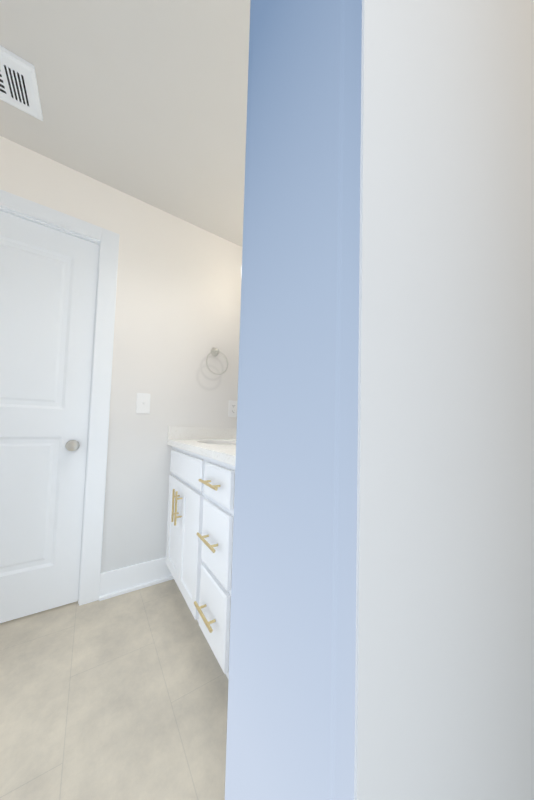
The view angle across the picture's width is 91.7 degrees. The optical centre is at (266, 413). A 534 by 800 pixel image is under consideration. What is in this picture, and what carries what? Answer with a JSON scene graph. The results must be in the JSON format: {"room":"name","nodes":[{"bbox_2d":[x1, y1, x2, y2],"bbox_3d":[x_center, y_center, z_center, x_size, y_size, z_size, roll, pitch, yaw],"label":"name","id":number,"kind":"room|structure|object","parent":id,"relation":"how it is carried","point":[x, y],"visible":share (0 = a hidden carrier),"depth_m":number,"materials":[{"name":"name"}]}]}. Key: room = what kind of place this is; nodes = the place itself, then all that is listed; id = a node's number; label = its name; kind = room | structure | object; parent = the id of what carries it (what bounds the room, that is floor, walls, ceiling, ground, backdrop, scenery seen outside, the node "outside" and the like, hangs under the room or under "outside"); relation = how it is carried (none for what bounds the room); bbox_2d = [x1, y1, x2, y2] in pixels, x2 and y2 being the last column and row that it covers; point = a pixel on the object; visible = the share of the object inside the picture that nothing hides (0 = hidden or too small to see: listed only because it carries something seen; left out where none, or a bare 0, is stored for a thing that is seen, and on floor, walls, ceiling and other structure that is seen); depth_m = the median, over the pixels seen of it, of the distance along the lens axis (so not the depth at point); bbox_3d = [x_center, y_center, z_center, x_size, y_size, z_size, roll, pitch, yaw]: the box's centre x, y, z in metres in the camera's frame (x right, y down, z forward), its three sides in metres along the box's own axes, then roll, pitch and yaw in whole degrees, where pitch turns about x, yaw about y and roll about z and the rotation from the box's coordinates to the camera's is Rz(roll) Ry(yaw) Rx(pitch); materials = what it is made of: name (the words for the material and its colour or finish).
{"room":"bathroom","nodes":[
{"label":"bathroom","id":0,"kind":"room"},
{"bbox_2d":[0,579,228,799],"bbox_3d":[-0.157,1.043,0.352,1.950,0.060,2.970,3,-3,-34],"label":"floor","id":1,"kind":"structure","parent":0,"point":[122,697],"depth_m":0.92,"materials":[{"name":"tile"}]},
{"bbox_2d":[166,426,236,679],"bbox_3d":[-0.008,0.566,1.179,0.586,0.980,1.547,3,-3,-34],"label":"bathroom vanity","id":2,"kind":"object","parent":1,"relation":"on","point":[199,544],"visible":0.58,"depth_m":1.16,"materials":[{"name":"white wood"}]},
{"bbox_2d":[0,136,242,573],"bbox_3d":[-0.970,-0.152,1.559,1.830,2.400,0.120,3,-3,-34],"label":"wall","id":3,"kind":"structure","parent":0,"point":[178,304],"depth_m":1.64,"materials":[{"name":"paint"}]},
{"bbox_2d":[0,211,98,622],"bbox_3d":[-1.284,0.005,1.265,0.681,2.018,0.103,3,-3,-34],"label":"door","id":4,"kind":"structure","parent":3,"relation":"in","point":[48,281],"depth_m":1.36,"materials":[{"name":"white paint"}]},
{"bbox_2d":[0,189,118,605],"bbox_3d":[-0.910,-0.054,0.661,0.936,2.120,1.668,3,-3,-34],"label":"door frame","id":5,"kind":"structure","parent":3,"relation":"attached to","point":[106,241],"depth_m":1.46,"materials":[{"name":"white paint"}]},
{"bbox_2d":[99,557,173,600],"bbox_3d":[-0.678,0.947,0.715,1.240,0.140,1.549,3,-3,-34],"label":"baseboard","id":6,"kind":"structure","parent":3,"relation":"attached to","point":[121,581],"depth_m":1.55,"materials":[{"name":"white paint"}]},
{"bbox_2d":[136,393,150,413],"bbox_3d":[-0.766,-0.062,1.607,0.079,0.127,0.021,3,-3,-34],"label":"switch plate","id":7,"kind":"object","parent":3,"relation":"attached to","point":[142,403],"visible":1,"depth_m":1.61,"materials":[{"name":"white plastic"}]},
{"bbox_2d":[206,347,227,374],"bbox_3d":[-0.364,-0.377,1.864,0.173,0.208,0.060,3,-3,-34],"label":"towel ring","id":8,"kind":"object","parent":3,"relation":"attached to","point":[215,351],"visible":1,"depth_m":1.87,"materials":[{"name":"silver metal"}]},
{"bbox_2d":[228,400,237,416],"bbox_3d":[-0.255,-0.034,1.959,0.076,0.125,0.008,3,-3,-34],"label":"electrical outlet plate","id":9,"kind":"object","parent":3,"relation":"attached to","point":[232,409],"visible":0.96,"depth_m":1.95,"materials":[{"name":"white plastic"}]},
{"bbox_2d":[0,0,249,246],"bbox_3d":[-0.091,-1.413,0.470,1.950,0.060,2.970,3,-3,-34],"label":"ceiling","id":10,"kind":"structure","parent":0,"point":[145,101],"depth_m":1.12,"materials":[{"name":"paint"}]},
{"bbox_2d":[0,46,42,120],"bbox_3d":[-1.072,-1.370,1.056,0.215,0.020,0.215,3,-3,-34],"label":"ceiling vent","id":11,"kind":"object","parent":10,"relation":"in","point":[18,86],"visible":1,"depth_m":1.07,"materials":[{"name":"white metal"}]},
{"bbox_2d":[354,0,533,799],"bbox_3d":[0.013,-0.191,0.208,1.710,2.400,0.120,3,-3,-34],"label":"wall","id":12,"kind":"structure","parent":0,"point":[444,681],"depth_m":0.23,"materials":[{"name":"paint"}]},
{"bbox_2d":[225,0,361,799],"bbox_3d":[-0.286,-0.068,0.014,0.890,2.120,0.137,3,-3,-34],"label":"trim","id":13,"kind":"structure","parent":12,"relation":"attached to","point":[291,712],"depth_m":0.18,"materials":[{"name":"paint"}]}
]}

